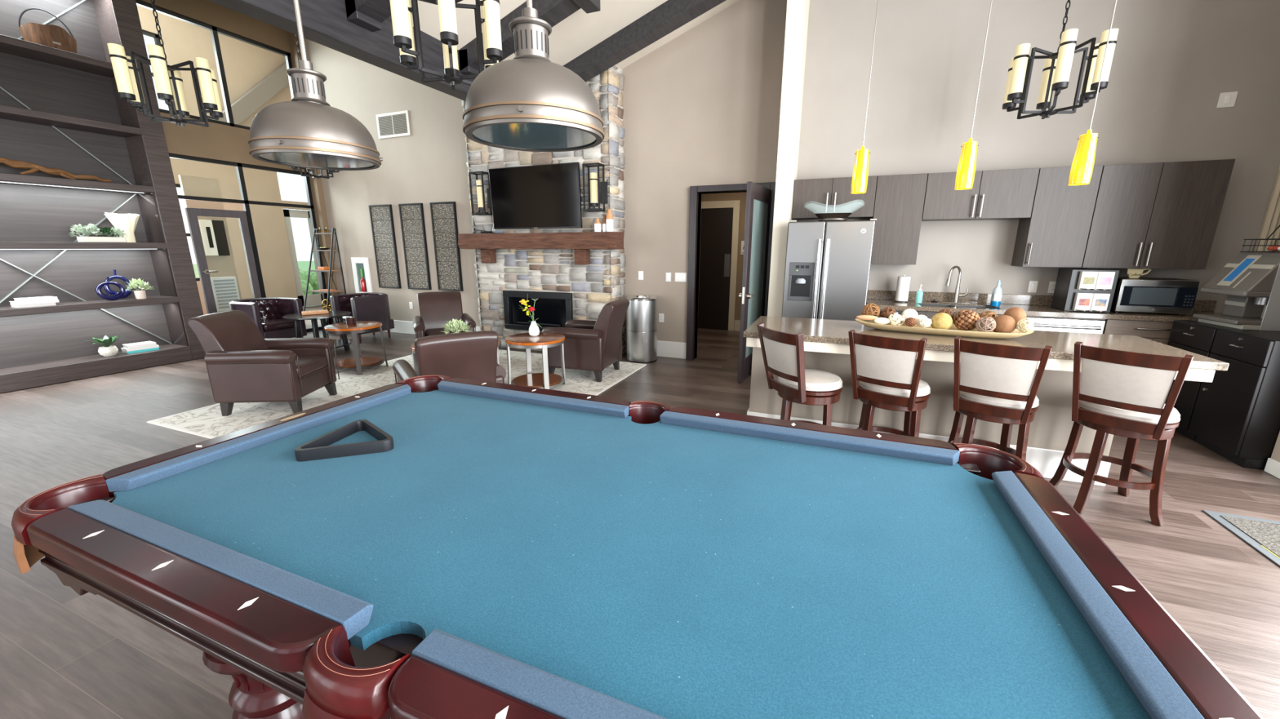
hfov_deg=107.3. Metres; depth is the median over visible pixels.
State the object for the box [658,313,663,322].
outlet plate
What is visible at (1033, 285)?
switch plate
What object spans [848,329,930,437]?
counter stool
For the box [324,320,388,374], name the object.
side table
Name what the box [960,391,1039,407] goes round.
seat cushion
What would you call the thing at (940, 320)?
ball
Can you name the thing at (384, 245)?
wall panel
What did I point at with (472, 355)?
armchair
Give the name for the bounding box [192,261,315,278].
ground
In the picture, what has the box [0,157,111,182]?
driftwood
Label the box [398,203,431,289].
wall panel
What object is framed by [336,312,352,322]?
seat cushion
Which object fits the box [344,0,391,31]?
ceiling beam
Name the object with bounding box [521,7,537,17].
socket
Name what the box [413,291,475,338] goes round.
armchair
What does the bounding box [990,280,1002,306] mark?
dish soap bottle
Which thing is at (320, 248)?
tray
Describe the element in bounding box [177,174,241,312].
wall
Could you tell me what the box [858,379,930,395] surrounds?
seat cushion
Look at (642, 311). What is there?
litter bin
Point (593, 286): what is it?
chimney
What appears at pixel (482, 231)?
media box
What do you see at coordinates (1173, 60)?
wall
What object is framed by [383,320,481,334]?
baseboard
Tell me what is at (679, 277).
switch plate
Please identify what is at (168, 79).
chandelier
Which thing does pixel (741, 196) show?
wall
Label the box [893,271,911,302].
paper towel holder
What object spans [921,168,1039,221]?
upper cabinet
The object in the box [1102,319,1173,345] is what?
base cabinet
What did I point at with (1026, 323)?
ball
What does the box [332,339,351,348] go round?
shelf
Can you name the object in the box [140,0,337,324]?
wall
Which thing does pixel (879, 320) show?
shell
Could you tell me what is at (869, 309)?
ball
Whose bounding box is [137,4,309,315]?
wall
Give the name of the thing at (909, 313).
ball
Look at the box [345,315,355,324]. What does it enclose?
stack
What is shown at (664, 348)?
baseboard
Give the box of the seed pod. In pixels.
[856,315,877,319]
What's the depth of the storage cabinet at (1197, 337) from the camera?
3.78 m
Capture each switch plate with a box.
[638,271,643,279]
[665,272,671,281]
[675,272,686,281]
[1027,280,1038,293]
[1216,91,1238,107]
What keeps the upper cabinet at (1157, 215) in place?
attached to the wall at (1173, 60)
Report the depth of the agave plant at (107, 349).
5.77 m
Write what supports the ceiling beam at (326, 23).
attached to the ceiling
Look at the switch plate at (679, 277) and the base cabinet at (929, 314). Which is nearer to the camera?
the base cabinet at (929, 314)
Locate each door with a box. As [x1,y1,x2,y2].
[184,207,262,314]
[283,208,323,306]
[697,207,733,329]
[737,181,771,382]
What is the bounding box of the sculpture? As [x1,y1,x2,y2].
[321,299,332,311]
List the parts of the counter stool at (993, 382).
leg, post, leg, seat rail, rail, rail, leg, leg, post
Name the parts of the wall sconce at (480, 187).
plate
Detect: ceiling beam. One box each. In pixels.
[208,0,474,101]
[213,61,288,124]
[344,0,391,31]
[458,0,599,75]
[563,0,725,81]
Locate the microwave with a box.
[1111,277,1200,315]
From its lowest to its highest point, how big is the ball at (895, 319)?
0.104 m
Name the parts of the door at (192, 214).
handle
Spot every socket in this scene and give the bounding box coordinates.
[297,59,313,70]
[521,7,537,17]
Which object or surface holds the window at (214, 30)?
in the wall at (216, 141)
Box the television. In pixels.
[488,161,582,229]
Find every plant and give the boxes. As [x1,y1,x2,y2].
[88,335,121,356]
[124,278,155,298]
[441,319,471,333]
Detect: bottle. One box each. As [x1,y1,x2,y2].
[915,290,923,302]
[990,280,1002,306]
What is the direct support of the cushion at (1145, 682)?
on the pool table at (515, 552)
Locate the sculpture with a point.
(322, 304)
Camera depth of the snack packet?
3.49 m
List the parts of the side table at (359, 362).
leg, leg, leg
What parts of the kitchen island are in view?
baseboard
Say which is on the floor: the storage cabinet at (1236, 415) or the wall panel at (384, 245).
the storage cabinet at (1236, 415)
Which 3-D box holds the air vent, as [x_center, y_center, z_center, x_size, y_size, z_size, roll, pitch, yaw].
[-3.943,-3.749,7.525,0.690,0.360,0.015,5,14,22]
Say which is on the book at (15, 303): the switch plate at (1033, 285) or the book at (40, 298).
the book at (40, 298)
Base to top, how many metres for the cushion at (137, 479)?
0.043 m
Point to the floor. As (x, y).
(64, 654)
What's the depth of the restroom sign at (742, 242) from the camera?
8.31 m
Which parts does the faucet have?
spout, deck plate, lever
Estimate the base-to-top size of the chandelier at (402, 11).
1.389 m
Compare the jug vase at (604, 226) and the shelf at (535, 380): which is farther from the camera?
the jug vase at (604, 226)
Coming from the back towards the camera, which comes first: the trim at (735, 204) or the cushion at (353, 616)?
the trim at (735, 204)
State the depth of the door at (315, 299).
11.90 m
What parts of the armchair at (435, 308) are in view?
arm, backrest, arm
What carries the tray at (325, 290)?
on the ladder shelf at (332, 233)
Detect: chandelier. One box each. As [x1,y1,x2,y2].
[106,0,223,127]
[289,34,339,178]
[389,0,502,89]
[1002,0,1119,119]
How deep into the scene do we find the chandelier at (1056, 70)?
3.62 m
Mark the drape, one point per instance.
(1271, 221)
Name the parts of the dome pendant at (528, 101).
stem, lamp shade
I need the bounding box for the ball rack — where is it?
[294,419,393,462]
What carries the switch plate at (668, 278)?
attached to the wall at (1173, 60)
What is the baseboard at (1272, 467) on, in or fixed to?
attached to the wall at (1275, 455)
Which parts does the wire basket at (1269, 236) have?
handle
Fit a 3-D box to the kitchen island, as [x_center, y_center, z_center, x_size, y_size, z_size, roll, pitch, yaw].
[2.058,0.263,3.391,2.505,0.914,0.850,5,14,22]
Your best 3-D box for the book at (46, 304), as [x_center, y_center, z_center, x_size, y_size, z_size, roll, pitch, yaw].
[-6.742,-0.608,5.237,0.200,0.030,0.270,5,14,22]
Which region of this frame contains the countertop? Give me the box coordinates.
[866,289,1222,321]
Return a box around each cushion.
[67,499,373,639]
[105,384,410,492]
[261,317,294,331]
[294,355,327,378]
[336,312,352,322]
[412,629,666,718]
[424,327,464,336]
[437,381,629,417]
[659,411,959,465]
[777,368,842,391]
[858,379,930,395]
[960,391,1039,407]
[991,471,1204,718]
[1080,400,1180,422]
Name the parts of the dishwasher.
handle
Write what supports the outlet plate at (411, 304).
attached to the wall at (1173, 60)
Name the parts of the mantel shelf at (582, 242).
shelf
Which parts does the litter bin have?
rim lid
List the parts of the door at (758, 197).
latch plate, handle, glass panel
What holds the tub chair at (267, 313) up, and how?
on the floor
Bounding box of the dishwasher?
[1026,315,1105,333]
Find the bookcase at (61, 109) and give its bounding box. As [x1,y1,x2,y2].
[0,0,205,393]
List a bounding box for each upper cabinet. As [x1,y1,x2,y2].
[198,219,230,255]
[791,175,877,219]
[871,173,928,264]
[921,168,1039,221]
[1011,164,1103,267]
[1081,159,1235,269]
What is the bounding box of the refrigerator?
[781,218,876,320]
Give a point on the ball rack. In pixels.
(316, 449)
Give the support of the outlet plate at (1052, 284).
attached to the wall at (1173, 60)
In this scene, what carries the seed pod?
on the dough bowl at (953, 331)
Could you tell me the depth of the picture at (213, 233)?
8.47 m
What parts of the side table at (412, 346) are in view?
leg, leg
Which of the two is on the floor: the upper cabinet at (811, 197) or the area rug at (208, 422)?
the area rug at (208, 422)
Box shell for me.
[874,317,889,324]
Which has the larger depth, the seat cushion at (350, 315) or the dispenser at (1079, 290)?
the seat cushion at (350, 315)
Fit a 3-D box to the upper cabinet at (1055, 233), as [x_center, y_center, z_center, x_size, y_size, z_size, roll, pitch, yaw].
[4.013,-1.362,4.557,0.460,0.910,0.372,5,14,22]
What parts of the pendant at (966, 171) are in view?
lamp shade, cord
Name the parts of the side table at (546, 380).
leg, leg, leg, leg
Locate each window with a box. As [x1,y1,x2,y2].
[135,0,294,129]
[142,30,199,280]
[168,153,331,331]
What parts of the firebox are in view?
burner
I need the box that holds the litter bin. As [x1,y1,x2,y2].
[626,295,657,363]
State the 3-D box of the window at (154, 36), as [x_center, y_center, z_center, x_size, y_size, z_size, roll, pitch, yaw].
[-9.796,-3.755,8.627,0.060,4.700,2.970,5,14,22]
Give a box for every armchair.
[186,310,339,416]
[392,330,506,383]
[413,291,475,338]
[542,298,629,382]
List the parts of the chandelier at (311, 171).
chain, arm, arm, arm, arm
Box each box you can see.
[317,266,328,270]
[472,223,504,233]
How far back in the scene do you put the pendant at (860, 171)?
3.19 m
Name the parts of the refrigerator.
button panel, freezer door, handle, handle, fridge door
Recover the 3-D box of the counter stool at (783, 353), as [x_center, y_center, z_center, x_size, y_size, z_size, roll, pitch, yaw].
[1.139,0.256,3.271,0.601,0.994,0.533,-5,14,-20]
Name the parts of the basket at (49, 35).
handle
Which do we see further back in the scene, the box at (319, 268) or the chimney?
the box at (319, 268)
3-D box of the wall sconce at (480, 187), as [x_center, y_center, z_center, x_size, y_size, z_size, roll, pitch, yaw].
[-2.218,-2.325,6.611,0.264,0.565,0.169,5,14,22]
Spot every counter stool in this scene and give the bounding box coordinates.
[756,323,842,426]
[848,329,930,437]
[946,336,1052,461]
[1048,342,1194,526]
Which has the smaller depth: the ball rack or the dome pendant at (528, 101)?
the dome pendant at (528, 101)
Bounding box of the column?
[767,0,809,316]
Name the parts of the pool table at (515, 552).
rail, rail, leg, rail plate, rail, rail moulding, rail, rail, rail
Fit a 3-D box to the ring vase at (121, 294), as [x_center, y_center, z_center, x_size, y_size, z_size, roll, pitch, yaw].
[-6.461,-0.863,5.747,0.066,0.284,0.260,5,14,22]
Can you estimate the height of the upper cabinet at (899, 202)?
0.907 m
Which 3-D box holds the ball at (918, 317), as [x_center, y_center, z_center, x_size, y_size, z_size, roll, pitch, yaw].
[1.983,-0.275,3.324,0.083,0.083,0.083,5,14,22]
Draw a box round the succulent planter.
[67,223,126,242]
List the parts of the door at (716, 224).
push plate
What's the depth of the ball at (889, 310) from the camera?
3.46 m
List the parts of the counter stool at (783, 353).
post, rail, rail, seat rail, leg, leg, post, leg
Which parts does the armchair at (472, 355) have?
arm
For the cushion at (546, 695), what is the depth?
0.78 m
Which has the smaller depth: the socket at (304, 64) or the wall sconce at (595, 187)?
the socket at (304, 64)
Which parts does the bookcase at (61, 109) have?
shelf, shelf, shelf, shelf, shelf, post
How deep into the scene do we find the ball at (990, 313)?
3.17 m
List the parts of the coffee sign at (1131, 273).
cup handle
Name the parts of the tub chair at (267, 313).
arm, seat, arm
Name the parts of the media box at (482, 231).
casing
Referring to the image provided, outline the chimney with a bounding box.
[461,64,626,354]
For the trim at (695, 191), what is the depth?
6.03 m
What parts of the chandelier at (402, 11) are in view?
lamp shade, lamp shade, arm, arm, lamp shade, lamp shade, arm, arm, arm, lamp shade, lamp shade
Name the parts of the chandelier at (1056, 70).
lamp shade, lamp shade, arm, arm, lamp shade, arm, rod, arm, chain, lamp shade, arm, arm, lamp shade, lamp shade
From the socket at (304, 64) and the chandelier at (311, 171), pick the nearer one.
the socket at (304, 64)
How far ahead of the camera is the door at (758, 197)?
5.30 m
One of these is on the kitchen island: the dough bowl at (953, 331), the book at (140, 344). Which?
the dough bowl at (953, 331)
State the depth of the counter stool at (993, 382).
2.73 m
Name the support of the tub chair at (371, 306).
on the floor
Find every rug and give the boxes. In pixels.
[146,349,646,439]
[1202,510,1279,567]
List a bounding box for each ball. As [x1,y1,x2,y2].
[861,302,880,320]
[880,306,896,319]
[888,312,904,325]
[901,308,918,322]
[915,315,925,326]
[930,312,952,329]
[937,308,954,320]
[975,316,996,332]
[979,311,997,324]
[991,315,1016,333]
[1003,306,1026,324]
[1016,318,1033,332]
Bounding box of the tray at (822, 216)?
[814,213,852,221]
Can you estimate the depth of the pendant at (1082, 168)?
2.75 m
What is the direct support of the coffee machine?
on the storage cabinet at (1197, 337)
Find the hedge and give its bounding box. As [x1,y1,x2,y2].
[298,267,319,295]
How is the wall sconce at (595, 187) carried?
attached to the chimney
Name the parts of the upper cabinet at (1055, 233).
handle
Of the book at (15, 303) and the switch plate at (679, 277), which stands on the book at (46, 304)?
the book at (15, 303)
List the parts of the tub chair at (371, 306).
arm, arm, leg, seat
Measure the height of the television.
0.791 m
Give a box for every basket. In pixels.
[17,7,76,53]
[1240,225,1279,252]
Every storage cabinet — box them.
[1164,320,1279,440]
[1187,328,1279,470]
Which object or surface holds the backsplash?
attached to the wall at (1173, 60)
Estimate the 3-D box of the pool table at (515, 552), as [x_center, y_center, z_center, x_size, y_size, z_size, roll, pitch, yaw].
[-0.228,0.751,1.580,2.824,0.805,1.600,5,14,22]
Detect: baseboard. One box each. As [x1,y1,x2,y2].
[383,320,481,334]
[657,340,686,359]
[733,320,740,331]
[1263,457,1279,479]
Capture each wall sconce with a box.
[468,171,492,215]
[582,162,607,212]
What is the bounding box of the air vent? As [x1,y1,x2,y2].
[375,110,410,138]
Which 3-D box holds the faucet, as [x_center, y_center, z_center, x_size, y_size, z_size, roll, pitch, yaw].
[3.366,-0.788,4.973,0.271,0.397,0.171,5,14,22]
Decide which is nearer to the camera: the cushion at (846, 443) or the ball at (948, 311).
the cushion at (846, 443)
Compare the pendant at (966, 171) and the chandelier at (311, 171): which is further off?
the chandelier at (311, 171)
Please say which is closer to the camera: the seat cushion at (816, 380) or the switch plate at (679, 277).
the seat cushion at (816, 380)
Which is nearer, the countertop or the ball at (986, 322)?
the ball at (986, 322)
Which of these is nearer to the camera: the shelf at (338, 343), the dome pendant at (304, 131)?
the dome pendant at (304, 131)
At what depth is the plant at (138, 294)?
5.95 m
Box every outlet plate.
[408,302,413,309]
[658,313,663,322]
[1047,281,1056,293]
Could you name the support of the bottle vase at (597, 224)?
on the mantel shelf at (582, 242)
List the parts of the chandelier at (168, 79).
lamp shade, lamp shade, arm, arm, chain, lamp shade, arm, rod, arm, lamp shade, arm, arm, lamp shade, lamp shade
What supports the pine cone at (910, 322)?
in the dough bowl at (953, 331)
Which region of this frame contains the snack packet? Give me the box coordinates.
[1266,245,1279,251]
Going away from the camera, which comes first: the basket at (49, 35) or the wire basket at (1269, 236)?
the wire basket at (1269, 236)
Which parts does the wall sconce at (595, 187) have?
plate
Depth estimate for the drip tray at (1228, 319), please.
3.65 m
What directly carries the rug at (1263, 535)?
on the floor
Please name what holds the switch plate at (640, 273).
attached to the wall at (1173, 60)
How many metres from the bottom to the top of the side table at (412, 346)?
0.540 m
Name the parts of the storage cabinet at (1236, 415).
door, drawer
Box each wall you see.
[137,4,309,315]
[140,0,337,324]
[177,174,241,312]
[304,0,1279,359]
[700,191,746,330]
[1271,431,1279,462]
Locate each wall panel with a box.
[368,204,401,288]
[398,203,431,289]
[429,201,462,291]
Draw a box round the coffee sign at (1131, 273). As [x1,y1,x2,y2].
[1126,268,1151,278]
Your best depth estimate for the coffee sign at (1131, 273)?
4.38 m
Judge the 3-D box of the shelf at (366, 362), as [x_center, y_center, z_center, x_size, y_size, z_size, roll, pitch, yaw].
[-3.503,0.034,5.875,0.510,0.025,0.510,5,14,22]
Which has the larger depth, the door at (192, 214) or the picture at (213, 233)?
the picture at (213, 233)
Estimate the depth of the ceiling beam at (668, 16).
5.13 m
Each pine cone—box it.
[905,317,916,326]
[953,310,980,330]
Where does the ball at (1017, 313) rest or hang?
on the dough bowl at (953, 331)
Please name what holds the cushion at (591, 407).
on the pool table at (515, 552)
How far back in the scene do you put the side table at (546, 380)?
4.91 m
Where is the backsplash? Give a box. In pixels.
[866,289,1216,311]
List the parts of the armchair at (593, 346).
leg, arm, leg, arm, backrest, leg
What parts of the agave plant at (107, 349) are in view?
pot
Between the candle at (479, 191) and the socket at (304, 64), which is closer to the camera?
the socket at (304, 64)
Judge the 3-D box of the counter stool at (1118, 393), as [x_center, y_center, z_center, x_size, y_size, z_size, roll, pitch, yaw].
[2.749,0.391,2.704,0.598,0.994,0.526,-10,16,-35]
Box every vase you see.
[95,276,125,300]
[103,212,139,242]
[103,269,133,298]
[519,293,541,336]
[594,218,600,231]
[602,215,606,231]
[605,209,613,231]
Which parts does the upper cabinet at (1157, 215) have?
door, handle, handle, door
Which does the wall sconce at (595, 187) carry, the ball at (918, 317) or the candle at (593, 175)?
the candle at (593, 175)
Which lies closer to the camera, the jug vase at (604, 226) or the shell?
the shell
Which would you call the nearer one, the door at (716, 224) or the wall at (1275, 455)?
the wall at (1275, 455)
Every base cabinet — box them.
[916,311,1019,328]
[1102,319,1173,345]
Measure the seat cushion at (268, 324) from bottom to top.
0.120 m
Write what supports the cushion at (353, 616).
on the pool table at (515, 552)
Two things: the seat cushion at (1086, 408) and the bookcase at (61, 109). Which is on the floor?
the bookcase at (61, 109)
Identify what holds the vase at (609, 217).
on the mantel shelf at (582, 242)
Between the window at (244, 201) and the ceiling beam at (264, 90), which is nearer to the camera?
the window at (244, 201)
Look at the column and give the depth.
4.96 m
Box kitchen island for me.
[742,315,1229,486]
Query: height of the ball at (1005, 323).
0.129 m
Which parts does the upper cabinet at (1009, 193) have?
door, handle, handle, door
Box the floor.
[0,304,1279,718]
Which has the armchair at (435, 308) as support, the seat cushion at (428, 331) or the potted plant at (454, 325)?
the seat cushion at (428, 331)
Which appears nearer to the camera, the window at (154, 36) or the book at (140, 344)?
the book at (140, 344)
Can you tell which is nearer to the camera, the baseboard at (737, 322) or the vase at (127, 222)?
the vase at (127, 222)
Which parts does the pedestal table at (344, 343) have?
leg, leg, leg, leg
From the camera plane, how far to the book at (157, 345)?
6.02 m
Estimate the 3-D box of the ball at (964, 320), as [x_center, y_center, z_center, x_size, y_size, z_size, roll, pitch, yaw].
[2.221,-0.267,3.205,0.154,0.142,0.154,5,14,22]
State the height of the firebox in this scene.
0.565 m
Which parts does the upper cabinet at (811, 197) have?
door, handle, handle, door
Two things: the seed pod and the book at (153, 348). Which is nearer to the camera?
the seed pod
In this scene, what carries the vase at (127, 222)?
on the bookcase at (61, 109)
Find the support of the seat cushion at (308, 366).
on the armchair at (243, 366)
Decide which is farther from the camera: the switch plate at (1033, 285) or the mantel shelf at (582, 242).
the mantel shelf at (582, 242)
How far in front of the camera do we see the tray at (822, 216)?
4.87 m
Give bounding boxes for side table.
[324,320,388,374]
[410,340,499,372]
[504,332,566,389]
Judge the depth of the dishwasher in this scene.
4.35 m
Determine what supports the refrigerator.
on the floor
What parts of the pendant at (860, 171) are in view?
lamp shade, cord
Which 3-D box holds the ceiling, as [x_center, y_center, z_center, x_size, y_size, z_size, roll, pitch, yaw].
[-1.476,-3.260,1.285,13.550,1.964,9.900,5,14,22]
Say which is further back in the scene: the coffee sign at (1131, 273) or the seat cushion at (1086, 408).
the coffee sign at (1131, 273)
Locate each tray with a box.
[316,247,329,249]
[319,288,335,291]
[814,213,852,221]
[1192,313,1262,325]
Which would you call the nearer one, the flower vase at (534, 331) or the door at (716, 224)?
the flower vase at (534, 331)
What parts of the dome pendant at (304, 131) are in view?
stem, lamp shade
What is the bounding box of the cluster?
[919,316,931,328]
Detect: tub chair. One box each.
[229,297,306,338]
[329,292,394,343]
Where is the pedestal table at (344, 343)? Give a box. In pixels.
[282,311,351,351]
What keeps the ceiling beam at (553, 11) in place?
attached to the ceiling
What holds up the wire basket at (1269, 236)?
on the coffee machine
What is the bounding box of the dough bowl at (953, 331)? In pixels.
[855,318,1034,338]
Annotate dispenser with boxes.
[915,284,923,302]
[1051,268,1119,312]
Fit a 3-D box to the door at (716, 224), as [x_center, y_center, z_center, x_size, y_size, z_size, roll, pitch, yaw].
[1.234,-1.638,8.621,0.860,2.155,0.029,5,14,22]
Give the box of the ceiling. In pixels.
[410,0,739,68]
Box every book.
[8,299,59,305]
[10,302,56,307]
[13,296,57,302]
[120,344,159,351]
[122,341,156,349]
[122,347,159,354]
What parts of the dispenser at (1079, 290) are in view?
printed panel, printed panel, printed panel, printed panel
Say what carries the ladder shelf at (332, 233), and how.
on the floor
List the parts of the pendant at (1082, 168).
lamp shade, cord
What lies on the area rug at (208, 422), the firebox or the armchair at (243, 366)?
the armchair at (243, 366)
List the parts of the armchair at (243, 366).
leg, backrest, arm, leg, arm, seat frame, leg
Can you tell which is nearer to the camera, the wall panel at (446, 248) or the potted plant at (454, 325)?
the potted plant at (454, 325)
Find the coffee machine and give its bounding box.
[1192,252,1279,331]
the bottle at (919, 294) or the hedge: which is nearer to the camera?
the bottle at (919, 294)
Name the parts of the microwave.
door glass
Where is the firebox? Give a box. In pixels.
[502,289,573,331]
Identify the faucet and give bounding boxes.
[941,265,969,303]
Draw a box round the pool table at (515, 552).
[11,375,1263,718]
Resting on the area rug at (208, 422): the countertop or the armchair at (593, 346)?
the armchair at (593, 346)
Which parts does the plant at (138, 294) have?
pot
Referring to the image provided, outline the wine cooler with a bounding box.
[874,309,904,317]
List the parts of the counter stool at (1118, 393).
leg, post, leg, seat rail, rail, leg, rail, leg, post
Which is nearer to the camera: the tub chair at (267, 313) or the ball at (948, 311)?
the ball at (948, 311)
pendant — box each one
[247,0,382,170]
[462,0,604,151]
[851,0,878,193]
[954,0,992,189]
[1068,0,1116,185]
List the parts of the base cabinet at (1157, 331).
handle, door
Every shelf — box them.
[302,227,346,325]
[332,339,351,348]
[334,356,382,367]
[457,231,623,264]
[512,373,561,387]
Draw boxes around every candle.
[475,179,483,212]
[589,172,598,208]
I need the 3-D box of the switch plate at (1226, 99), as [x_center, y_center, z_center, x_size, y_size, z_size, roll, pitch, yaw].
[5.099,-2.256,4.089,0.110,0.120,0.012,5,14,22]
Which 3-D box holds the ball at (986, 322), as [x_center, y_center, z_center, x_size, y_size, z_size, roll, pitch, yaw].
[2.258,-0.226,3.076,0.106,0.109,0.102,0,13,0]
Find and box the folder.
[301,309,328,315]
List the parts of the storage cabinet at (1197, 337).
door, drawer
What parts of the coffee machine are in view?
plate, brew spout, panel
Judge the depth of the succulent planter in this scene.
5.60 m
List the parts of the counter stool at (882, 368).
post, leg, leg, seat rail, rail, rail, leg, leg, post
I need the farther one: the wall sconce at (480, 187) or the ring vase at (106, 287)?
the wall sconce at (480, 187)
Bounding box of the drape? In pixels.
[1253,164,1279,251]
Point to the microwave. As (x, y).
(1140, 295)
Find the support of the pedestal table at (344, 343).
on the floor
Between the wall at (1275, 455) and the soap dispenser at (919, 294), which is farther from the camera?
the soap dispenser at (919, 294)
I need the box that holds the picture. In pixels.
[351,257,373,293]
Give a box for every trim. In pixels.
[685,182,775,360]
[701,200,740,331]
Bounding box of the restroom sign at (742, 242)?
[740,240,744,254]
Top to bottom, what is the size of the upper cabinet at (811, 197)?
0.413 m

